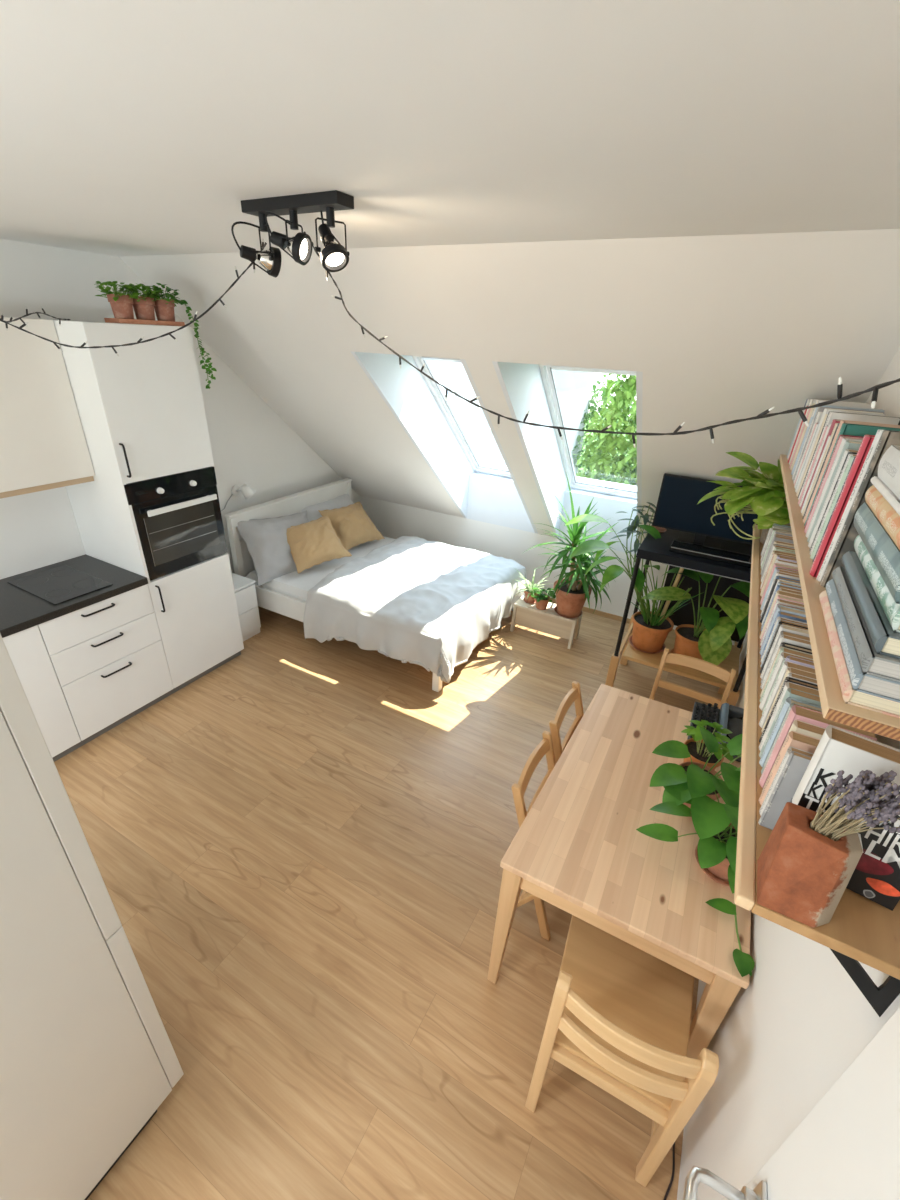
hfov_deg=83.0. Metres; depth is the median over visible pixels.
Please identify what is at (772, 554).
book
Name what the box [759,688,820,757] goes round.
book
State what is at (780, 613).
book
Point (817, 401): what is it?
book
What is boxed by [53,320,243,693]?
tall cabinet
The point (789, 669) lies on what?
book
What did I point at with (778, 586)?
book
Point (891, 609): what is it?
book
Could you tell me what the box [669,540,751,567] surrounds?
soundbar
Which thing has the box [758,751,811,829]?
book
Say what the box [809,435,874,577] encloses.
book
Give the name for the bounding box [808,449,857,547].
book
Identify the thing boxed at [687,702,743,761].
typewriter
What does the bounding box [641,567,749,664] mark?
potted dieffenbachia
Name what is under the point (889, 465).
book
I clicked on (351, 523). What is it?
cushion
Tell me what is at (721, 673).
folding chair
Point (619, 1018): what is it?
chair
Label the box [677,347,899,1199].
wall
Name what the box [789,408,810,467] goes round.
book
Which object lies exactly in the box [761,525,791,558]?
book
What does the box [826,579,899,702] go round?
book
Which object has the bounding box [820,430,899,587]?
book
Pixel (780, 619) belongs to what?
book
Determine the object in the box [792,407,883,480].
book
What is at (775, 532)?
book
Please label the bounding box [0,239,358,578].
wall
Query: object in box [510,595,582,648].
stool
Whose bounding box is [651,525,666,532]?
saucer
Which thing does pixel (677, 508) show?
monitor
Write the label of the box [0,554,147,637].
countertop
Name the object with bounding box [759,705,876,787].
book
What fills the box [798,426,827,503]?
book
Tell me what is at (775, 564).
book
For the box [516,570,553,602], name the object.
potted plant
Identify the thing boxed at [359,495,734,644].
wall
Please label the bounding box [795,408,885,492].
book
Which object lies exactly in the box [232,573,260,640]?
nightstand
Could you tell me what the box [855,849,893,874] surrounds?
picture
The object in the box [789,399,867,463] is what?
book
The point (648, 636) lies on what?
pot
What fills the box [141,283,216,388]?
herb pot
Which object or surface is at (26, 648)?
base cabinet
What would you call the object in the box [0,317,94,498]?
upper cabinet
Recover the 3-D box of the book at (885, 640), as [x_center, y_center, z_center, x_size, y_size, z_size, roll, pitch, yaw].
[0.689,0.014,0.716,0.195,0.026,0.335,16,30,24]
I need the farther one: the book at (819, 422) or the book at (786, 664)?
the book at (819, 422)
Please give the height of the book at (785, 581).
0.160 m
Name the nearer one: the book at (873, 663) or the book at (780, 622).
the book at (873, 663)
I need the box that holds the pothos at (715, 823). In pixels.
[636,762,753,976]
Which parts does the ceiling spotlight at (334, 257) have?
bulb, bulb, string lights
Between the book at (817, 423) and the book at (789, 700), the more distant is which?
the book at (817, 423)
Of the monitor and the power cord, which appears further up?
the monitor
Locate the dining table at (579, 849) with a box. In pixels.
[487,684,750,1077]
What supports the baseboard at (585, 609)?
attached to the wall at (392, 520)
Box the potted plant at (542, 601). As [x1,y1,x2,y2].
[530,587,555,609]
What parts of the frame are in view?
head post, head panel, rail, head rail, head post, leg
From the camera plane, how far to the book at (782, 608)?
1.42 m
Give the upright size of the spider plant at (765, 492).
0.376 m
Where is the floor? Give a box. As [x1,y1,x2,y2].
[54,602,722,1199]
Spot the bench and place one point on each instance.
(628, 652)
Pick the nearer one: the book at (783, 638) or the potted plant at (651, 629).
the book at (783, 638)
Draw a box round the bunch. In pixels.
[809,770,899,840]
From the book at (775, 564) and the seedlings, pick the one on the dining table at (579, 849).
the seedlings
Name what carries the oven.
in the tall cabinet at (141, 410)
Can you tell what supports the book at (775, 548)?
on the wall shelf at (860, 929)
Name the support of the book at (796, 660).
on the wall shelf at (860, 929)
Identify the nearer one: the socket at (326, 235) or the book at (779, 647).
the book at (779, 647)
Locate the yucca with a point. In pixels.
(572, 591)
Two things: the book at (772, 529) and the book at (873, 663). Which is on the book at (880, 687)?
the book at (873, 663)
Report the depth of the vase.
0.78 m
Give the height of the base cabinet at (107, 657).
0.868 m
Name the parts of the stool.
leg, seat, leg, leg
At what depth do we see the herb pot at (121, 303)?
2.64 m
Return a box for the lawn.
[578,413,635,480]
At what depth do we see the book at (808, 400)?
2.15 m
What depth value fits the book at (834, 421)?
1.42 m
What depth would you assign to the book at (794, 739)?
0.92 m
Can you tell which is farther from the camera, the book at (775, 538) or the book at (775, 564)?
the book at (775, 538)
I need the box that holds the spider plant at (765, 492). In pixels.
[697,452,789,543]
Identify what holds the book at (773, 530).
on the wall shelf at (860, 929)
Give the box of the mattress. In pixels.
[246,536,395,601]
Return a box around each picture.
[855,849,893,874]
[866,878,899,896]
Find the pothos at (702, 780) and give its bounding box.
[650,726,742,807]
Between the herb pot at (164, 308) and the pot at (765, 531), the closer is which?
the pot at (765, 531)
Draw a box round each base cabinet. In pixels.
[2,625,80,761]
[37,584,173,746]
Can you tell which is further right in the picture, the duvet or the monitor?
the monitor
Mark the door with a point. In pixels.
(847, 1147)
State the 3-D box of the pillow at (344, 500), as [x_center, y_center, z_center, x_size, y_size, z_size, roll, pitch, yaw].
[-1.092,-0.760,5.020,0.442,0.424,0.740,16,30,24]
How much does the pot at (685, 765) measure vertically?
0.130 m
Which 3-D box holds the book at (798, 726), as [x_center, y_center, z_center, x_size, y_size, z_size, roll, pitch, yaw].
[0.687,0.323,0.952,0.133,0.180,0.026,16,30,24]
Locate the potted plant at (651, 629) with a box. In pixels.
[564,502,703,651]
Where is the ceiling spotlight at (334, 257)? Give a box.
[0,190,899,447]
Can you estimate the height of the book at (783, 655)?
0.156 m
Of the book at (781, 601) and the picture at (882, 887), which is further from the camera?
the book at (781, 601)
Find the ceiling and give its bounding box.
[0,0,899,256]
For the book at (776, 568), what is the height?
0.153 m
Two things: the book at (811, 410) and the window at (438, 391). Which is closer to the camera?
the book at (811, 410)
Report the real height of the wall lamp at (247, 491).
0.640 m
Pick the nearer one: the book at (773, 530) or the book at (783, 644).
the book at (783, 644)
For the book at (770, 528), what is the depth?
2.20 m
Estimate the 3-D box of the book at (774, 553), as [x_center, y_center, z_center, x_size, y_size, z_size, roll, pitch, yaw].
[1.223,-0.083,1.831,0.147,0.148,0.021,16,30,24]
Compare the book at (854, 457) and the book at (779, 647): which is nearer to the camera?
the book at (854, 457)
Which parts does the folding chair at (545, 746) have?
leg, post, rail, rail, post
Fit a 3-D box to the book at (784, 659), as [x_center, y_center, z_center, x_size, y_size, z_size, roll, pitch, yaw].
[0.816,0.223,1.184,0.115,0.157,0.027,16,30,24]
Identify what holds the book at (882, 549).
on the book at (891, 609)
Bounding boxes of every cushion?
[286,514,351,573]
[318,501,384,549]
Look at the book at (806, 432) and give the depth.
1.88 m
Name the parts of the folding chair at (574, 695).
post, rail, rail, post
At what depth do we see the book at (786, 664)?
1.14 m
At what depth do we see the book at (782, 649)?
1.22 m
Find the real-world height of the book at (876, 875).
0.253 m
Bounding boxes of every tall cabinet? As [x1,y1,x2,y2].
[0,634,183,1199]
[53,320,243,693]
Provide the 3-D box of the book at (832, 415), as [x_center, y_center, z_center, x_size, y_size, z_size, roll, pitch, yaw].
[1.169,-0.410,1.504,0.164,0.259,0.020,16,30,24]
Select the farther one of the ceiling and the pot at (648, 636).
the pot at (648, 636)
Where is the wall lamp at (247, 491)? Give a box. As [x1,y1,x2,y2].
[221,484,255,510]
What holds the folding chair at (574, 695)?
on the floor
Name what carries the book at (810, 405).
on the wall shelf at (834, 708)
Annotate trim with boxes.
[350,351,537,533]
[492,361,642,553]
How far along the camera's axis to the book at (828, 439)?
1.41 m
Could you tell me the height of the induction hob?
0.006 m
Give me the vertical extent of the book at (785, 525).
0.162 m
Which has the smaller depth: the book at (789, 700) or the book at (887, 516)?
the book at (887, 516)
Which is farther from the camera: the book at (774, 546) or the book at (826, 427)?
the book at (774, 546)
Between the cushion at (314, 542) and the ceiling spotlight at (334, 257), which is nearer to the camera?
the ceiling spotlight at (334, 257)
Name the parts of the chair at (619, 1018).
post, rail, seat, post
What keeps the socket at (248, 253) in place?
attached to the ceiling spotlight at (334, 257)
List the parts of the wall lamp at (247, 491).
wall plate, lamp shade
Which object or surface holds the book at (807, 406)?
on the wall shelf at (834, 708)
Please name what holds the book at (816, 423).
on the wall shelf at (834, 708)
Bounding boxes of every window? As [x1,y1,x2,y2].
[412,356,510,477]
[539,365,636,498]
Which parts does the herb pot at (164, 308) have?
pot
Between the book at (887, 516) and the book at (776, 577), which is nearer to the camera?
the book at (887, 516)
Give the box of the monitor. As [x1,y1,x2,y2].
[652,473,757,548]
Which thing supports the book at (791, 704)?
on the wall shelf at (860, 929)
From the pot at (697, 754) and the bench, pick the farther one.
the bench
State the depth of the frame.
4.29 m
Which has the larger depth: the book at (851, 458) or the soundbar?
the soundbar
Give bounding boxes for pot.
[94,281,141,318]
[121,283,162,319]
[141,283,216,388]
[553,579,591,616]
[632,611,673,651]
[673,624,702,659]
[680,761,722,807]
[683,738,723,769]
[707,823,734,880]
[760,529,768,543]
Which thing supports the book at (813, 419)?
on the wall shelf at (834, 708)
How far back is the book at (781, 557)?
1.74 m
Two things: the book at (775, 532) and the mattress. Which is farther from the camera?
the mattress
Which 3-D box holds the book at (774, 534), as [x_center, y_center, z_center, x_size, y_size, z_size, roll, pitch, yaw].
[1.306,-0.171,1.998,0.106,0.160,0.028,16,30,24]
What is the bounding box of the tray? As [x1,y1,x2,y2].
[104,318,184,325]
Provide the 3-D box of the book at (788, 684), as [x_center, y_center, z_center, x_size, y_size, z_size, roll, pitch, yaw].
[0.753,0.270,1.069,0.137,0.173,0.031,16,30,24]
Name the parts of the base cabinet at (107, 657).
drawer, handle, drawer, handle, handle, drawer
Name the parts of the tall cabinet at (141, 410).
handle, door, handle, door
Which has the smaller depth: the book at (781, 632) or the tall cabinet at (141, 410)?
the book at (781, 632)
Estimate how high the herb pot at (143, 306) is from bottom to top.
0.191 m
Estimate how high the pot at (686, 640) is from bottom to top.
0.195 m
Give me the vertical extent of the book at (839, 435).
0.235 m
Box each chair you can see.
[511,731,555,940]
[525,915,718,1186]
[549,681,583,762]
[649,648,736,708]
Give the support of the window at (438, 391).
in the wall at (719, 329)
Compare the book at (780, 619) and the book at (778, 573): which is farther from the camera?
the book at (778, 573)
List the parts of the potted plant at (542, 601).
pot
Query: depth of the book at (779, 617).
1.39 m
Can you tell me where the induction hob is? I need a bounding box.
[7,565,112,604]
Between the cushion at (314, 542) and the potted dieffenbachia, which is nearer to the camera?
the potted dieffenbachia
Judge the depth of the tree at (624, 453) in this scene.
12.49 m
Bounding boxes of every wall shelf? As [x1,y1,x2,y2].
[734,525,899,1016]
[779,454,899,740]
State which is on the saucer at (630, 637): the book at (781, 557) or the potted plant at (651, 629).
the potted plant at (651, 629)
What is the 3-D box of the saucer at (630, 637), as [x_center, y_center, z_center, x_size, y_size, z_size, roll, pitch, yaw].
[1.378,0.311,3.566,0.250,0.021,0.250,16,30,24]
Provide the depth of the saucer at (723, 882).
1.69 m
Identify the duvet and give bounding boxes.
[303,536,526,682]
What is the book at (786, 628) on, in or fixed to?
on the wall shelf at (860, 929)
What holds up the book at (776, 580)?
on the wall shelf at (860, 929)
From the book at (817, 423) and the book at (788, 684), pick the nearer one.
the book at (788, 684)
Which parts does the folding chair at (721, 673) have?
post, rail, rail, post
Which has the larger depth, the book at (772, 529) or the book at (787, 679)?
the book at (772, 529)
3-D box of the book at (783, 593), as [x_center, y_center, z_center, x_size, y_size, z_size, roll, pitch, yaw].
[1.015,0.060,1.521,0.116,0.158,0.032,16,30,24]
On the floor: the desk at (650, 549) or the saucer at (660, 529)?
the desk at (650, 549)
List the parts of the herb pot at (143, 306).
pot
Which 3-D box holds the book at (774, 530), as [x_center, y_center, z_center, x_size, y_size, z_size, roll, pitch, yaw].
[1.342,-0.187,2.030,0.138,0.162,0.029,16,30,24]
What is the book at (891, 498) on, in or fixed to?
on the book at (887, 516)
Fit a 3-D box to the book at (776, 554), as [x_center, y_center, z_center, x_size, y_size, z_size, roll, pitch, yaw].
[1.191,-0.074,1.795,0.128,0.162,0.029,16,30,24]
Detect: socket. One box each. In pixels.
[240,245,255,261]
[270,231,286,248]
[318,223,333,242]
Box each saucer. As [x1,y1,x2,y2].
[554,607,582,617]
[628,635,665,653]
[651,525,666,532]
[695,845,729,885]
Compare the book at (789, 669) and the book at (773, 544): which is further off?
the book at (773, 544)
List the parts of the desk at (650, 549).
leg, leg, panel, trim, leg, leg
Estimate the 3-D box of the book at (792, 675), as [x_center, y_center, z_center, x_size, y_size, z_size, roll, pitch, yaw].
[0.776,0.253,1.101,0.132,0.176,0.018,16,30,24]
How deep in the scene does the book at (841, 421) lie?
1.28 m
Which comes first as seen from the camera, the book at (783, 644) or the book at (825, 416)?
the book at (783, 644)
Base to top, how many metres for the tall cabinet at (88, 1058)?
1.860 m
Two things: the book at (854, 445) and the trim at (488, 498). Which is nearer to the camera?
the book at (854, 445)
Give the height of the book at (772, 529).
0.152 m
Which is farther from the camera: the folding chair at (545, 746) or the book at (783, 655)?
the folding chair at (545, 746)
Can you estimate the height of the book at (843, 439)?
0.235 m
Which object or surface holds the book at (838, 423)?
on the wall shelf at (834, 708)
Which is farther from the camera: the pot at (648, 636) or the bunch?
the pot at (648, 636)
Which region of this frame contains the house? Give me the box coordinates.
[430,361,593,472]
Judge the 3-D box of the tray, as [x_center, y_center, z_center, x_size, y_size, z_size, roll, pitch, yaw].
[-1.671,-1.529,2.801,0.135,0.022,0.375,16,30,24]
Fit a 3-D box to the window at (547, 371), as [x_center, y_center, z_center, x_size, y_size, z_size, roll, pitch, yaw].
[1.156,-1.230,3.791,0.727,1.155,1.285,16,30,24]
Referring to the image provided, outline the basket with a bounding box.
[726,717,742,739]
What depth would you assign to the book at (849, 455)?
1.10 m
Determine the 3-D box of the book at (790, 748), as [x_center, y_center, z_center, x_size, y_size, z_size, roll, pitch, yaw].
[0.653,0.353,0.916,0.127,0.155,0.032,16,30,24]
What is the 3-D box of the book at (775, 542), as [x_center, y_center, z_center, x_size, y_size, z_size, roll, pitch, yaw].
[1.284,-0.144,1.955,0.110,0.149,0.027,16,30,24]
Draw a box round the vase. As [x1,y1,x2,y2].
[757,802,862,927]
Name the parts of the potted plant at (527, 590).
pot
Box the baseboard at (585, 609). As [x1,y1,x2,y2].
[550,599,629,622]
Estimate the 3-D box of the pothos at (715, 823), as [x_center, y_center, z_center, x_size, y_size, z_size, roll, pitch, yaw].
[0.818,0.769,1.644,0.391,0.304,0.578,16,30,24]
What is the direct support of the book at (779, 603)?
on the wall shelf at (860, 929)
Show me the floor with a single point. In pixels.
(298, 849)
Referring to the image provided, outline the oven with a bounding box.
[124,466,227,580]
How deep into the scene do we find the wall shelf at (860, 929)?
0.82 m
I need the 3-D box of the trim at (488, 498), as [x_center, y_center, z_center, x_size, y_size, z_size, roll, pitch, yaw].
[0.170,-1.138,4.076,0.797,1.546,1.942,16,30,24]
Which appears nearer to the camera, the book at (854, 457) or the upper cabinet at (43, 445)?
the book at (854, 457)
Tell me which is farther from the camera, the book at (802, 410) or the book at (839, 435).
the book at (802, 410)
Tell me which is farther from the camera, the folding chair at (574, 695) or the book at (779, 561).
the folding chair at (574, 695)
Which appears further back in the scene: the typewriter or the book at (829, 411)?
the typewriter
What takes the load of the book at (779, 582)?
on the wall shelf at (860, 929)
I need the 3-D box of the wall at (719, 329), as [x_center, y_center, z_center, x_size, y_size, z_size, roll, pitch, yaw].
[0.229,-1.140,3.572,3.990,2.014,2.218,16,30,24]
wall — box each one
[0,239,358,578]
[119,229,899,542]
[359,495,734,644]
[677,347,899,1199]
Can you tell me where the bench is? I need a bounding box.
[605,615,742,705]
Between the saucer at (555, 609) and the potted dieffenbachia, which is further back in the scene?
the saucer at (555, 609)
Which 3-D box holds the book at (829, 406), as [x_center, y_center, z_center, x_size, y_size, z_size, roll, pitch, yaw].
[1.353,-0.543,1.787,0.188,0.253,0.033,16,30,24]
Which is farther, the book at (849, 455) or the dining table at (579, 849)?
the dining table at (579, 849)
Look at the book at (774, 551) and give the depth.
1.86 m
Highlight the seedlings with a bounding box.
[681,720,740,769]
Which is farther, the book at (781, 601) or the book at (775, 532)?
the book at (775, 532)
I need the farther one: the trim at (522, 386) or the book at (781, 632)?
the trim at (522, 386)
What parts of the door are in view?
handle, handle plate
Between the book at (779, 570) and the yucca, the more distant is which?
the yucca
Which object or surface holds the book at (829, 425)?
on the wall shelf at (834, 708)
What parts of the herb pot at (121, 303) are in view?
pot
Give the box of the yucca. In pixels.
[523,474,622,616]
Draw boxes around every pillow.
[236,510,308,585]
[301,494,352,539]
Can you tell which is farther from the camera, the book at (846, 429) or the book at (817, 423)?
the book at (817, 423)
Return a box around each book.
[758,731,819,805]
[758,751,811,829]
[759,590,802,638]
[759,652,813,710]
[759,661,815,727]
[759,677,817,742]
[759,682,818,750]
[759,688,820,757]
[759,697,821,766]
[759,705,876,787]
[759,746,812,814]
[760,529,789,563]
[760,530,773,565]
[760,535,793,574]
[760,553,774,590]
[760,553,795,596]
[760,554,772,588]
[760,563,797,604]
[760,567,798,609]
[760,571,799,615]
[760,579,777,622]
[760,595,803,641]
[760,599,804,645]
[760,603,804,648]
[760,605,805,654]
[760,611,806,657]
[760,616,807,662]
[760,619,807,666]
[760,621,807,672]
[760,625,808,678]
[760,634,810,688]
[760,647,811,696]
[760,647,812,701]
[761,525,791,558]
[761,528,770,555]
[761,530,791,568]
[761,531,792,569]
[761,534,792,570]
[761,544,793,578]
[761,545,794,581]
[761,550,795,583]
[761,576,799,615]
[761,579,800,624]
[761,581,800,627]
[761,585,801,630]
[761,631,809,683]
[761,642,811,691]
[761,667,815,731]
[761,703,821,773]
[762,659,784,713]
[762,720,825,790]
[767,569,798,595]
[773,523,790,527]
[774,541,793,546]
[774,547,794,553]
[775,559,797,566]
[776,555,796,562]
[778,588,801,594]
[785,656,814,667]
[786,410,803,457]
[787,399,810,458]
[787,672,816,684]
[788,406,807,462]
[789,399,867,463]
[789,405,811,464]
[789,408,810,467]
[790,403,814,469]
[790,725,899,910]
[791,417,812,474]
[792,400,871,469]
[792,405,884,476]
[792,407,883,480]
[792,419,813,478]
[793,412,822,483]
[794,423,816,485]
[794,423,818,487]
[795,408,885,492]
[795,422,819,488]
[796,414,827,496]
[797,411,899,497]
[798,412,899,499]
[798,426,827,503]
[799,424,830,506]
[800,419,840,508]
[801,423,837,515]
[801,436,830,512]
[802,423,838,518]
[803,420,899,522]
[804,423,899,525]
[804,435,863,528]
[804,436,862,532]
[805,438,861,537]
[807,440,860,541]
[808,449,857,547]
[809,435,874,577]
[809,454,856,554]
[810,452,856,550]
[810,456,855,558]
[813,457,854,561]
[816,429,883,581]
[819,590,899,717]
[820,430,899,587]
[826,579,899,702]
[832,566,899,681]
[842,551,899,658]
[854,502,899,603]
[854,535,899,632]
[865,485,899,549]
[871,476,899,515]
[878,445,899,499]
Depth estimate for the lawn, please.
46.64 m
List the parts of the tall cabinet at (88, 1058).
fridge door, freezer door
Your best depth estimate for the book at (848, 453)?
1.12 m
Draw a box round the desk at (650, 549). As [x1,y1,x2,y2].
[614,528,751,691]
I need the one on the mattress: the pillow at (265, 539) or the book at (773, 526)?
the pillow at (265, 539)
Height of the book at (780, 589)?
0.158 m
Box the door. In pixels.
[683,1007,899,1199]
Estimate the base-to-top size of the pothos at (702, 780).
0.341 m
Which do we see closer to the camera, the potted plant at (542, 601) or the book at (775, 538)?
the book at (775, 538)
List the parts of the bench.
leg, rail, leg, leg, leg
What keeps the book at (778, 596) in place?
on the wall shelf at (860, 929)
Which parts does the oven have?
knob, control panel, door glass, handle, knob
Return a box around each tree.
[574,374,636,485]
[623,408,636,484]
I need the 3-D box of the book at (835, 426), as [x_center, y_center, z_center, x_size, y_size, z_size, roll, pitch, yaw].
[1.076,-0.328,1.346,0.177,0.248,0.027,16,30,24]
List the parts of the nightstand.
drawer, drawer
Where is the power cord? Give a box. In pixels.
[663,1142,674,1199]

